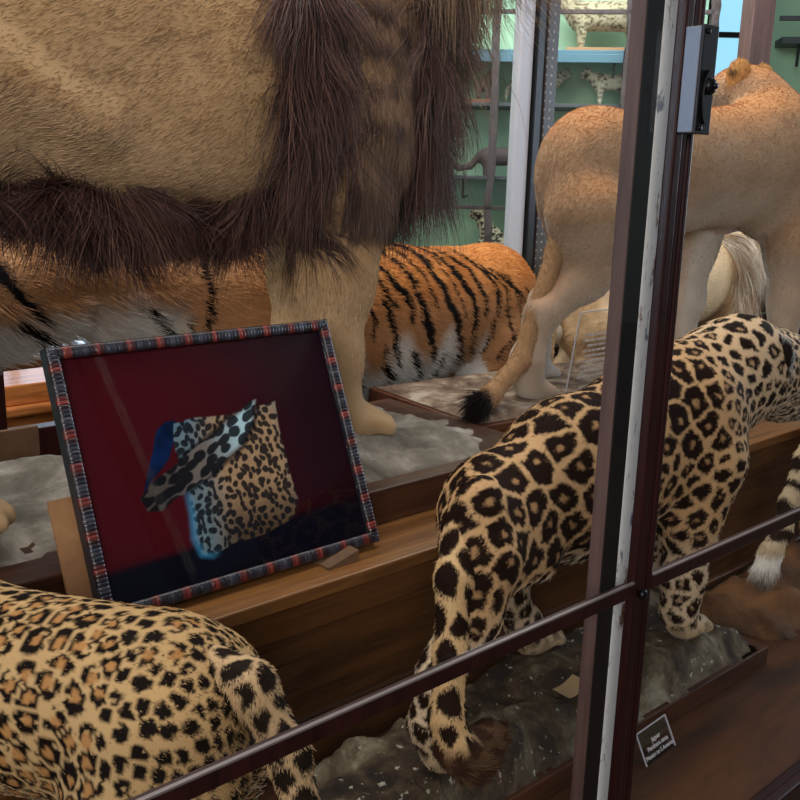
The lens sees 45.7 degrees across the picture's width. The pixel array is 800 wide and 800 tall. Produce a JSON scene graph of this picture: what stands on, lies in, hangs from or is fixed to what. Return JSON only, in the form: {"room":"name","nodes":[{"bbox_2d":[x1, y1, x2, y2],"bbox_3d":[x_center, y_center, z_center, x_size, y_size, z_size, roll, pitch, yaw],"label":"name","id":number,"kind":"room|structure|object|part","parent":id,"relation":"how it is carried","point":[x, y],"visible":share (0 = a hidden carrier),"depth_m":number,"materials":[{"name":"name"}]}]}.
{"room":"museum","nodes":[
{"label":"museum","id":0,"kind":"room"},
{"bbox_3d":[2.073,-2.777,9.500,16.000,4.200,0.200,1,14,0],"label":"wall","id":1,"kind":"structure","parent":0,"visible":0},
{"bbox_2d":[707,0,742,75],"bbox_3d":[3.159,-3.344,9.198,0.540,2.500,0.095,2,14,0],"label":"window","id":2,"kind":"structure","parent":1,"relation":"in","point":[731,10],"depth_m":9.13,"materials":[{"name":"blue glass"}]},
{"bbox_3d":[1.973,1.063,2.820,16.000,0.100,15.000,1,14,0],"label":"floor","id":3,"kind":"structure","parent":0,"visible":0},
{"bbox_2d":[3,353,53,427],"bbox_3d":[-1.690,0.264,3.885,2.040,0.759,0.630,-10,18,-40],"label":"base cabinet","id":4,"kind":"object","parent":3,"relation":"on","point":[26,393],"visible":0.08,"depth_m":3.67,"materials":[{"name":"orange wood"}]},
{"bbox_2d":[0,0,799,799],"bbox_3d":[0.485,-0.683,2.855,7.800,3.200,2.545,-10,18,-40],"label":"display case","id":5,"kind":"object","parent":3,"relation":"on","point":[742,742],"visible":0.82,"depth_m":1.26,"materials":[{"name":"brown wood"}]},
{"bbox_3d":[-1.306,-0.883,2.845,0.090,2.500,0.080,-10,18,-40],"label":"post","id":6,"kind":"part","parent":5,"relation":"part of","materials":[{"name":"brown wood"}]},
{"bbox_2d":[0,425,39,461],"bbox_3d":[-0.984,0.341,2.033,0.450,0.524,0.015,-10,18,-40],"label":"brown fibreboard","id":7,"kind":"object","parent":5,"relation":"on","point":[15,443],"visible":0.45,"depth_m":2.09,"materials":[{"name":"brown wood"}]},
{"bbox_2d":[0,580,320,799],"bbox_3d":[-0.672,0.439,1.253,1.463,0.723,0.339,6,14,18],"label":"spotted leopard","id":8,"kind":"object","parent":5,"relation":"in","point":[100,699],"visible":0.93,"depth_m":1.03,"materials":[{"name":"fur"}]},
{"bbox_2d":[0,235,536,401],"bbox_3d":[-0.310,-0.075,2.970,2.280,0.934,0.496,-10,18,-40],"label":"tiger","id":9,"kind":"object","parent":5,"relation":"on","point":[455,319],"visible":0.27,"depth_m":2.88},
{"bbox_3d":[-0.674,0.428,0.412,2.600,0.019,0.013,-10,18,-40],"label":"glazing rail","id":10,"kind":"part","parent":5,"relation":"part of","materials":[{"name":"brown wood"}]},
{"bbox_3d":[-0.339,0.037,3.969,7.800,0.230,0.060,-10,18,-40],"label":"rail","id":11,"kind":"part","parent":5,"relation":"part of","materials":[{"name":"brown wood"}]},
{"bbox_2d":[0,419,799,799],"bbox_3d":[0.623,0.243,2.891,7.760,0.389,0.815,-10,18,-40],"label":"wooden platform","id":12,"kind":"object","parent":5,"relation":"on","point":[335,638],"visible":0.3,"depth_m":1.80,"materials":[{"name":"brown wood"}]},
{"bbox_2d":[47,497,92,597],"bbox_3d":[-0.474,0.244,1.558,0.170,0.182,0.082,-10,18,-40],"label":"prop","id":13,"kind":"object","parent":12,"relation":"on","point":[61,511],"visible":0.21,"depth_m":1.51,"materials":[{"name":"brown wood"}]},
{"bbox_2d":[39,319,379,605],"bbox_3d":[-0.308,0.097,1.677,0.558,0.418,0.200,-10,18,-40],"label":"framed photograph","id":14,"kind":"object","parent":12,"relation":"on","point":[196,464],"visible":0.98,"depth_m":1.65,"materials":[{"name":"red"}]},
{"bbox_3d":[-0.502,0.131,1.494,0.021,0.445,0.007,-10,-5,-40],"label":"frame moulding","id":15,"kind":"part","parent":14,"relation":"part of","materials":[{"name":"multicoloured fabric"}]},
{"bbox_3d":[-0.350,-0.111,1.682,0.558,0.021,0.007,-10,-5,-40],"label":"frame moulding","id":16,"kind":"part","parent":14,"relation":"part of","materials":[{"name":"multicoloured fabric"}]},
{"bbox_3d":[-0.250,0.300,1.652,0.558,0.021,0.007,-10,-5,-40],"label":"frame moulding","id":17,"kind":"part","parent":14,"relation":"part of","materials":[{"name":"multicoloured fabric"}]},
{"bbox_3d":[-0.098,0.057,1.840,0.021,0.445,0.007,-10,-5,-40],"label":"frame moulding","id":18,"kind":"part","parent":14,"relation":"part of","materials":[{"name":"multicoloured fabric"}]},
{"bbox_2d":[0,398,503,593],"bbox_3d":[-0.764,0.216,1.689,2.470,0.163,0.593,-10,18,-40],"label":"rock base","id":19,"kind":"object","parent":12,"relation":"on","point":[405,471],"visible":0.3,"depth_m":1.98,"materials":[{"name":"grey stone"}]},
{"bbox_2d":[0,0,590,533],"bbox_3d":[-0.587,-0.561,1.762,2.369,1.454,0.621,-10,18,-40],"label":"lion","id":20,"kind":"object","parent":19,"relation":"on","point":[145,132],"visible":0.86,"depth_m":1.78},
{"bbox_2d":[314,545,358,569],"bbox_3d":[-0.117,0.289,1.757,0.070,0.022,0.045,-10,18,-40],"label":"wedge","id":21,"kind":"object","parent":12,"relation":"on","point":[348,555],"visible":0.86,"depth_m":1.75,"materials":[{"name":"brown wood"}]},
{"bbox_3d":[0.880,0.499,2.646,7.700,0.022,0.021,-10,18,-40],"label":"foot moulding","id":22,"kind":"part","parent":12,"relation":"part of","materials":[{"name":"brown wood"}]},
{"bbox_2d":[369,334,798,432],"bbox_3d":[0.932,-0.087,3.275,2.150,0.086,0.520,-8,17,-34],"label":"plinth","id":23,"kind":"object","parent":12,"relation":"on","point":[438,395],"visible":0.21,"depth_m":2.80,"materials":[{"name":"grey stone"}]},
{"bbox_2d":[565,309,607,392],"bbox_3d":[0.474,-0.020,2.256,0.302,0.415,0.090,-10,18,-40],"label":"text panel","id":24,"kind":"object","parent":12,"relation":"on","point":[600,309],"visible":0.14,"depth_m":2.15,"materials":[{"name":"plastic"}]},
{"bbox_2d":[452,55,799,424],"bbox_3d":[0.758,-0.599,3.090,1.735,1.046,0.587,-8,17,-34],"label":"standing lioness","id":25,"kind":"object","parent":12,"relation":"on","point":[745,173],"visible":0.84,"depth_m":2.93,"materials":[{"name":"fur"}]},
{"bbox_2d":[259,589,767,799],"bbox_3d":[0.285,0.597,1.903,1.281,0.152,0.312,-10,18,-40],"label":"rock base","id":26,"kind":"object","parent":5,"relation":"on","point":[679,675],"visible":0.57,"depth_m":1.79,"materials":[{"name":"grey stone"}]},
{"bbox_2d":[553,674,579,697],"bbox_3d":[0.328,0.551,1.821,0.038,0.011,0.075,13,18,38],"label":"dry leaf","id":27,"kind":"object","parent":26,"relation":"on","point":[569,688],"visible":0.74,"depth_m":1.82,"materials":[{"name":"brown plant"}]},
{"bbox_2d":[405,313,799,792],"bbox_3d":[0.481,0.188,1.956,1.355,0.676,0.317,-12,19,-43],"label":"spotted jaguar","id":28,"kind":"object","parent":26,"relation":"on","point":[516,511],"visible":0.85,"depth_m":1.70,"materials":[{"name":"fur"}]},
{"bbox_3d":[0.556,-1.225,4.450,0.085,2.500,0.050,-10,18,-40],"label":"post","id":29,"kind":"part","parent":5,"relation":"part of","materials":[{"name":"grey metal"}]},
{"bbox_2d":[636,714,675,766],"bbox_3d":[0.500,0.664,1.855,0.106,0.057,0.032,-12,19,-43],"label":"label","id":30,"kind":"object","parent":5,"relation":"in","point":[646,727],"visible":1,"depth_m":1.85,"materials":[{"name":"plastic"}]},
{"bbox_2d":[551,231,766,363],"bbox_3d":[1.300,-0.432,4.822,1.870,0.827,0.486,-10,18,-40],"label":"lion","id":31,"kind":"object","parent":5,"relation":"on","point":[737,283],"visible":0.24,"depth_m":4.88},
{"bbox_3d":[0.350,-0.366,1.087,0.030,0.119,0.004,-10,18,-40],"label":"plate","id":32,"kind":"part","parent":5,"relation":"part of","materials":[{"name":"black metal"}]},
{"bbox_3d":[0.355,-0.358,1.083,0.019,0.019,0.014,-10,18,-40],"label":"keyhole knob","id":33,"kind":"part","parent":5,"relation":"part of","materials":[{"name":"black metal"}]},
{"bbox_3d":[2.273,-0.112,2.941,5.158,0.019,0.013,-10,18,-40],"label":"glazing rail","id":34,"kind":"part","parent":5,"relation":"part of","materials":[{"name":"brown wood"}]},
{"bbox_2d":[699,542,799,641],"bbox_3d":[1.326,0.435,2.818,1.382,0.087,0.307,-10,18,-40],"label":"rock base","id":35,"kind":"object","parent":5,"relation":"on","point":[733,603],"visible":0.76,"depth_m":2.43,"materials":[{"name":"brown stone"}]},
{"bbox_2d":[746,441,799,591],"bbox_3d":[1.439,0.013,2.823,1.536,0.766,0.317,-10,18,-40],"label":"cat","id":36,"kind":"object","parent":35,"relation":"on","point":[770,554],"visible":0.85,"depth_m":2.37},
{"bbox_3d":[2.082,-1.600,5.728,0.240,2.700,0.080,-10,18,-40],"label":"post","id":37,"kind":"part","parent":5,"relation":"part of","materials":[{"name":"wood"}]},
{"bbox_3d":[1.260,0.611,2.228,7.800,0.022,0.030,-10,18,-40],"label":"rail","id":38,"kind":"part","parent":5,"relation":"part of","materials":[{"name":"brown wood"}]},
{"bbox_3d":[1.276,0.654,2.218,7.800,0.145,0.022,-10,18,-40],"label":"rail","id":39,"kind":"part","parent":5,"relation":"part of","materials":[{"name":"brown wood"}]},
{"bbox_2d":[394,0,720,245],"bbox_3d":[0.643,-1.531,6.132,2.510,3.298,0.500,3,14,8],"label":"tall cabinet","id":40,"kind":"object","parent":3,"relation":"on","point":[488,194],"visible":0.18,"depth_m":6.14,"materials":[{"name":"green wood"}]},
{"bbox_2d":[466,99,489,101],"bbox_3d":[0.500,-1.895,6.036,0.210,0.022,0.180,3,14,8],"label":"block","id":41,"kind":"object","parent":40,"relation":"on","point":[476,100],"visible":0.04,"depth_m":5.95,"materials":[{"name":"brown"}]},
{"bbox_2d":[473,69,490,98],"bbox_3d":[0.541,-1.993,6.006,0.150,0.183,0.082,3,14,8],"label":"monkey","id":42,"kind":"object","parent":41,"relation":"on","point":[489,70],"visible":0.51,"depth_m":5.98},
{"bbox_2d":[451,147,508,175],"bbox_3d":[0.594,-1.533,6.108,0.567,0.180,0.110,3,14,8],"label":"long tailed mammal","id":43,"kind":"object","parent":40,"relation":"on","point":[501,153],"visible":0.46,"depth_m":6.07,"materials":[{"name":"fur"}]},
{"bbox_2d":[455,175,506,179],"bbox_3d":[0.640,-1.446,6.184,2.480,0.022,0.378,3,14,8],"label":"shelf","id":44,"kind":"object","parent":40,"relation":"attached to","point":[470,177],"depth_m":6.02,"materials":[{"name":"grey metal"}]},
{"bbox_2d":[469,209,503,244],"bbox_3d":[0.591,-1.114,6.240,0.272,0.320,0.141,3,14,8],"label":"spotted wildcat","id":45,"kind":"object","parent":40,"relation":"on","point":[497,234],"visible":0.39,"depth_m":6.20,"materials":[{"name":"fur"}]},
{"bbox_3d":[0.578,-1.873,5.842,0.067,2.500,0.040,3,14,8],"label":"door post","id":46,"kind":"part","parent":40,"relation":"part of","materials":[{"name":"grey metal"}]},
{"bbox_2d":[504,65,571,100],"bbox_3d":[0.871,-1.992,6.008,0.414,0.239,0.098,3,14,8],"label":"grey wildcat","id":47,"kind":"object","parent":40,"relation":"on","point":[565,73],"visible":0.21,"depth_m":5.95,"materials":[{"name":"fur"}]},
{"bbox_2d":[467,102,619,110],"bbox_3d":[0.652,-1.878,6.078,2.480,0.022,0.378,3,14,8],"label":"shelf","id":48,"kind":"object","parent":40,"relation":"attached to","point":[505,106],"depth_m":5.92,"materials":[{"name":"grey metal"}]},
{"bbox_2d":[473,49,623,53],"bbox_3d":[0.660,-2.181,6.005,2.480,0.025,0.378,3,14,8],"label":"shelf","id":49,"kind":"object","parent":40,"relation":"attached to","point":[505,50],"depth_m":5.76,"materials":[{"name":"blue wood"}]},
{"bbox_2d":[566,47,624,49],"bbox_3d":[1.270,-2.172,5.926,0.470,0.025,0.240,3,14,8],"label":"board","id":50,"kind":"object","parent":40,"relation":"on","point":[567,48],"visible":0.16,"depth_m":5.82,"materials":[{"name":"brown wood"}]},
{"bbox_2d":[561,0,626,46],"bbox_3d":[1.261,-2.335,5.879,0.635,0.317,0.184,3,14,8],"label":"large spotted wildcat","id":51,"kind":"object","parent":50,"relation":"on","point":[591,22],"visible":0.51,"depth_m":5.82,"materials":[{"name":"fur"}]},
{"bbox_2d":[580,66,621,103],"bbox_3d":[1.351,-1.964,5.942,0.443,0.239,0.102,3,14,8],"label":"white throated wildcat","id":52,"kind":"object","parent":40,"relation":"on","point":[600,82],"visible":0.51,"depth_m":5.92,"materials":[{"name":"fur"}]},
{"bbox_3d":[1.379,-1.825,5.732,0.104,2.500,0.040,3,14,8],"label":"door post","id":53,"kind":"part","parent":40,"relation":"part of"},
{"bbox_3d":[1.825,-1.798,5.671,0.078,2.500,0.040,3,14,8],"label":"door post","id":54,"kind":"part","parent":40,"relation":"part of","materials":[{"name":"wood"}]},
{"bbox_2d":[758,0,799,334],"bbox_3d":[3.896,-1.755,7.401,2.150,3.298,0.450,3,14,8],"label":"tall cabinet","id":55,"kind":"object","parent":3,"relation":"on","point":[785,47],"visible":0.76,"depth_m":7.46,"materials":[{"name":"brown wood"}]},
{"bbox_3d":[3.926,-1.804,7.603,2.150,3.298,0.030,3,14,8],"label":"panel","id":56,"kind":"part","parent":55,"relation":"part of","materials":[{"name":"paint"}]},
{"bbox_2d":[774,37,799,47],"bbox_3d":[3.065,-2.769,7.356,0.260,0.050,0.250,3,14,8],"label":"shelf","id":57,"kind":"object","parent":55,"relation":"attached to","point":[779,42],"depth_m":7.29,"materials":[{"name":"grey metal"}]}
]}

